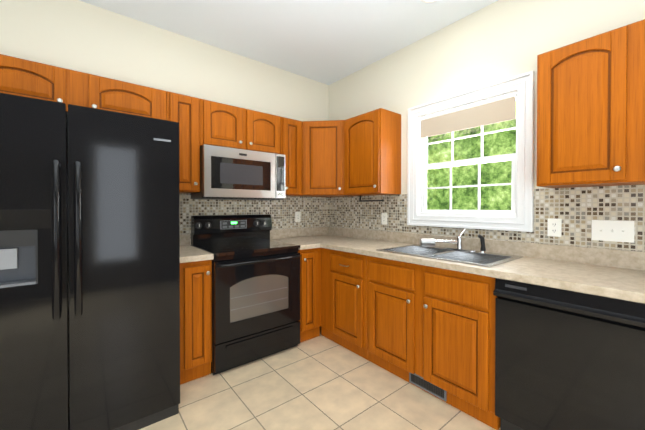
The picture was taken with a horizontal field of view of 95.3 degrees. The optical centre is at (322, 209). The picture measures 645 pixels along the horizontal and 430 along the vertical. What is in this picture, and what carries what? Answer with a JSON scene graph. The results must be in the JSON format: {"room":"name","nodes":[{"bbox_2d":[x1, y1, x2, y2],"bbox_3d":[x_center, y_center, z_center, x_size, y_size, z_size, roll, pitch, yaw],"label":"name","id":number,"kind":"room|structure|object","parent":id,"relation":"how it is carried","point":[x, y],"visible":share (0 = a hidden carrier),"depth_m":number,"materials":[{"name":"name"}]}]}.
{"room":"kitchen","nodes":[
{"label":"kitchen","id":0,"kind":"room"},
{"bbox_2d":[0,0,328,234],"bbox_3d":[-1.399,-0.154,2.572,3.940,2.780,0.120,0,1,-39],"label":"wall","id":1,"kind":"structure","parent":0,"point":[79,36],"depth_m":2.44,"materials":[{"name":"beige paint"}]},
{"bbox_2d":[0,54,166,119],"bbox_3d":[-1.686,-0.765,2.033,1.043,0.290,0.348,0,1,-39],"label":"upper cabinet","id":2,"kind":"object","parent":1,"relation":"attached to","point":[28,78],"visible":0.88,"depth_m":1.93,"materials":[{"name":"brown wood"}]},
{"bbox_2d":[166,91,199,192],"bbox_3d":[-1.183,-0.528,2.439,0.243,0.770,0.348,0,1,-39],"label":"upper cabinet","id":3,"kind":"object","parent":1,"relation":"attached to","point":[183,111],"visible":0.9,"depth_m":2.34,"materials":[{"name":"brown wood"}]},
{"bbox_2d":[200,99,279,153],"bbox_3d":[-0.790,-0.723,2.754,0.762,0.385,0.348,0,1,-39],"label":"upper cabinet","id":4,"kind":"object","parent":1,"relation":"attached to","point":[225,125],"visible":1,"depth_m":2.60,"materials":[{"name":"brown wood"}]},
{"bbox_2d":[191,144,284,200],"bbox_3d":[-0.772,-0.307,2.734,0.757,0.432,0.392,0,1,-39],"label":"microwave","id":5,"kind":"object","parent":4,"relation":"attached to","point":[227,173],"visible":0.98,"depth_m":2.54,"materials":[{"name":"silver metal"}]},
{"bbox_2d":[179,193,328,245],"bbox_3d":[-0.672,0.193,3.076,1.921,0.679,0.006,0,1,-39],"label":"backsplash","id":6,"kind":"structure","parent":1,"relation":"attached to","point":[314,211],"depth_m":3.17,"materials":[{"name":"tile"}]},
{"bbox_2d":[295,212,300,221],"bbox_3d":[-0.283,0.085,3.380,0.072,0.116,0.007,0,1,-39],"label":"electrical outlet","id":7,"kind":"object","parent":6,"relation":"attached to","point":[297,216],"visible":1,"depth_m":3.38,"materials":[{"name":"white plastic"}]},
{"bbox_2d":[280,117,301,195],"bbox_3d":[-0.391,-0.533,3.077,0.259,0.770,0.348,0,1,-39],"label":"upper cabinet","id":8,"kind":"object","parent":1,"relation":"attached to","point":[291,140],"visible":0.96,"depth_m":2.96,"materials":[{"name":"brown wood"}]},
{"bbox_2d":[299,120,355,196],"bbox_3d":[0.034,-0.534,3.247,0.613,0.770,0.617,0,1,-39],"label":"upper cabinet","id":9,"kind":"object","parent":1,"relation":"attached to","point":[322,158],"visible":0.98,"depth_m":3.02,"materials":[{"name":"brown wood"}]},
{"bbox_2d":[79,0,497,84],"bbox_3d":[0.050,-1.579,0.761,3.940,0.100,4.740,0,1,-39],"label":"ceiling","id":10,"kind":"structure","parent":0,"point":[328,42],"depth_m":2.46,"materials":[{"name":"white paint"}]},
{"bbox_2d":[420,0,437,2],"bbox_3d":[0.781,-1.533,2.075,0.200,0.013,0.200,0,1,-39],"label":"recessed light","id":11,"kind":"object","parent":10,"relation":"in","point":[427,1],"visible":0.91,"depth_m":2.16,"materials":[{"name":"white"}]},
{"bbox_2d":[139,326,500,429],"bbox_3d":[0.050,1.301,0.784,3.940,0.100,4.740,0,1,-39],"label":"floor","id":12,"kind":"structure","parent":0,"point":[320,382],"depth_m":1.92,"materials":[{"name":"tile"}]},
{"bbox_2d":[0,93,179,429],"bbox_3d":[-1.465,0.353,1.796,0.909,1.779,0.932,0,1,-39],"label":"refrigerator","id":13,"kind":"object","parent":12,"relation":"on","point":[89,275],"visible":1,"depth_m":1.50,"materials":[{"name":"black metal"}]},
{"bbox_2d":[180,260,211,384],"bbox_3d":[-1.091,0.804,2.335,0.238,0.868,0.643,0,1,-39],"label":"base cabinet","id":14,"kind":"object","parent":12,"relation":"on","point":[195,319],"visible":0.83,"depth_m":2.11,"materials":[{"name":"brown wood"}]},
{"bbox_2d":[180,245,213,262],"bbox_3d":[-1.103,0.345,2.308,0.285,0.042,0.622,0,1,-39],"label":"countertop","id":15,"kind":"structure","parent":14,"relation":"on","point":[189,253],"depth_m":2.13,"materials":[{"name":"stone"}]},
{"bbox_2d":[180,234,189,245],"bbox_3d":[-1.305,0.293,2.558,0.285,0.142,0.020,0,1,-39],"label":"countertop lip","id":16,"kind":"structure","parent":15,"relation":"attached to","point":[184,239],"depth_m":2.61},
{"bbox_2d":[191,214,300,374],"bbox_3d":[-0.666,0.646,2.607,0.763,1.180,0.694,0,1,-39],"label":"range","id":17,"kind":"object","parent":12,"relation":"on","point":[255,292],"visible":0.96,"depth_m":2.42,"materials":[{"name":"black metal"}]},
{"bbox_2d":[299,248,320,342],"bbox_3d":[-0.293,0.799,2.978,0.274,0.868,0.643,0,1,-39],"label":"base cabinet","id":18,"kind":"object","parent":12,"relation":"on","point":[310,292],"visible":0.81,"depth_m":2.75,"materials":[{"name":"brown wood"}]},
{"bbox_2d":[270,238,319,249],"bbox_3d":[-0.304,0.340,2.952,0.230,0.042,0.622,0,1,-39],"label":"countertop","id":19,"kind":"structure","parent":18,"relation":"on","point":[306,245],"depth_m":2.77,"materials":[{"name":"laminate"}]},
{"bbox_2d":[270,229,285,238],"bbox_3d":[-0.506,0.288,3.202,0.230,0.142,0.020,0,1,-39],"label":"countertop lip","id":20,"kind":"structure","parent":19,"relation":"attached to","point":[277,233],"depth_m":3.20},
{"bbox_2d":[321,248,367,359],"bbox_3d":[0.197,0.798,3.026,0.651,0.868,1.183,0,1,-39],"label":"base cabinet","id":21,"kind":"object","parent":12,"relation":"on","point":[344,299],"visible":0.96,"depth_m":2.57,"materials":[{"name":"brown wood"}]},
{"bbox_2d":[288,235,644,303],"bbox_3d":[0.950,0.347,2.078,0.622,0.042,3.598,0,1,-39],"label":"countertop","id":22,"kind":"structure","parent":21,"relation":"on","point":[617,283],"depth_m":1.61,"materials":[{"name":"stone"}]},
{"bbox_2d":[286,227,328,237],"bbox_3d":[-0.172,0.265,3.470,0.622,0.100,0.020,0,1,-39],"label":"corner countertop lip","id":23,"kind":"structure","parent":22,"relation":"on","point":[302,232],"depth_m":3.44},
{"bbox_2d":[376,244,522,266],"bbox_3d":[0.898,0.411,2.166,0.543,0.187,0.840,0,1,-39],"label":"double-bowl sink","id":24,"kind":"object","parent":22,"relation":"in","point":[487,259],"visible":0.38,"depth_m":2.17,"materials":[{"name":"silver metal"}]},
{"bbox_2d":[420,229,486,252],"bbox_3d":[0.987,0.232,2.257,0.259,0.168,0.430,0,1,-39],"label":"faucet set","id":25,"kind":"object","parent":22,"relation":"on","point":[458,242],"visible":1,"depth_m":2.30,"materials":[{"name":"silver metal"}]},
{"bbox_2d":[328,227,644,270],"bbox_3d":[1.200,0.295,2.279,0.020,0.142,3.598,0,1,-39],"label":"right countertop lip","id":26,"kind":"structure","parent":22,"relation":"attached to","point":[628,259],"depth_m":2.00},
{"bbox_2d":[367,256,500,429],"bbox_3d":[0.877,0.805,2.187,0.643,0.868,0.973,0,1,-39],"label":"base cabinet","id":27,"kind":"object","parent":12,"relation":"on","point":[434,326],"visible":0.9,"depth_m":1.89,"materials":[{"name":"brown wood"}]},
{"bbox_2d":[409,372,446,401],"bbox_3d":[0.706,1.189,1.988,0.006,0.080,0.275,0,1,-39],"label":"air vent register","id":28,"kind":"object","parent":27,"relation":"attached to","point":[423,384],"visible":0.83,"depth_m":1.98,"materials":[{"name":"grey plastic"}]},
{"bbox_2d":[493,278,644,429],"bbox_3d":[1.357,0.810,1.555,0.634,0.868,0.605,0,1,-39],"label":"dishwasher","id":29,"kind":"object","parent":12,"relation":"on","point":[568,360],"visible":0.75,"depth_m":1.37,"materials":[{"name":"black metal"}]},
{"bbox_2d":[329,0,644,251],"bbox_3d":[1.538,-0.149,1.971,0.120,2.780,4.740,0,1,-39],"label":"wall","id":30,"kind":"structure","parent":0,"point":[498,40],"depth_m":2.29,"materials":[{"name":"beige paint"}]},
{"bbox_2d":[344,108,400,195],"bbox_3d":[0.477,-0.532,2.908,0.348,0.770,0.471,0,1,-39],"label":"upper cabinet","id":31,"kind":"object","parent":30,"relation":"attached to","point":[372,153],"visible":1,"depth_m":2.76,"materials":[{"name":"brown wood"}]},
{"bbox_2d":[359,195,383,201],"bbox_3d":[0.491,-0.113,2.999,0.040,0.069,0.322,0,1,-39],"label":"paper towel holder","id":32,"kind":"object","parent":31,"relation":"attached to","point":[360,200],"visible":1,"depth_m":3.04,"materials":[{"name":"black metal"}]},
{"bbox_2d":[407,71,534,231],"bbox_3d":[1.162,-0.395,2.410,0.148,1.088,0.991,0,1,-39],"label":"window","id":33,"kind":"structure","parent":30,"relation":"in","point":[519,216],"depth_m":2.28,"materials":[{"name":"white wood"}]},
{"bbox_2d":[420,93,516,137],"bbox_3d":[1.141,-0.738,2.391,0.029,0.181,0.767,0,1,-39],"label":"window blind","id":34,"kind":"object","parent":33,"relation":"attached to","point":[501,109],"visible":0.92,"depth_m":2.33,"materials":[{"name":"white fabric"}]},
{"bbox_2d":[329,185,644,251],"bbox_3d":[1.206,0.041,2.281,0.006,0.364,3.598,0,1,-39],"label":"backsplash","id":35,"kind":"structure","parent":30,"relation":"attached to","point":[577,210],"depth_m":1.91,"materials":[{"name":"tile"}]},
{"bbox_2d":[381,213,386,224],"bbox_3d":[0.628,0.094,2.987,0.007,0.116,0.072,0,1,-39],"label":"electrical outlet","id":36,"kind":"object","parent":35,"relation":"attached to","point":[383,218],"visible":1,"depth_m":2.98,"materials":[{"name":"white plastic"}]},
{"bbox_2d":[547,218,561,236],"bbox_3d":[1.502,0.117,1.903,0.007,0.116,0.072,0,1,-39],"label":"electrical outlet","id":37,"kind":"object","parent":35,"relation":"attached to","point":[555,227],"visible":1,"depth_m":1.90,"materials":[{"name":"white plastic"}]},
{"bbox_2d":[592,220,633,242],"bbox_3d":[1.667,0.123,1.692,0.016,0.120,0.176,0,1,-39],"label":"switch plate","id":38,"kind":"object","parent":35,"relation":"attached to","point":[612,230],"visible":1,"depth_m":1.69,"materials":[{"name":"white plastic"}]},
{"bbox_2d":[537,19,644,187],"bbox_3d":[1.617,-0.520,1.494,0.348,0.770,0.813,0,1,-39],"label":"upper cabinet","id":39,"kind":"object","parent":30,"relation":"attached to","point":[590,111],"visible":1,"depth_m":1.52,"materials":[{"name":"brown wood"}]},
{"label":"outside","id":40,"kind":"structure","parent":0,"visible":0},
{"bbox_2d":[427,100,515,209],"bbox_3d":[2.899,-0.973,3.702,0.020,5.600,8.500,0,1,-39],"label":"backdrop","id":41,"kind":"structure","parent":40,"point":[497,169],"depth_m":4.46,"materials":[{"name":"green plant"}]}
]}

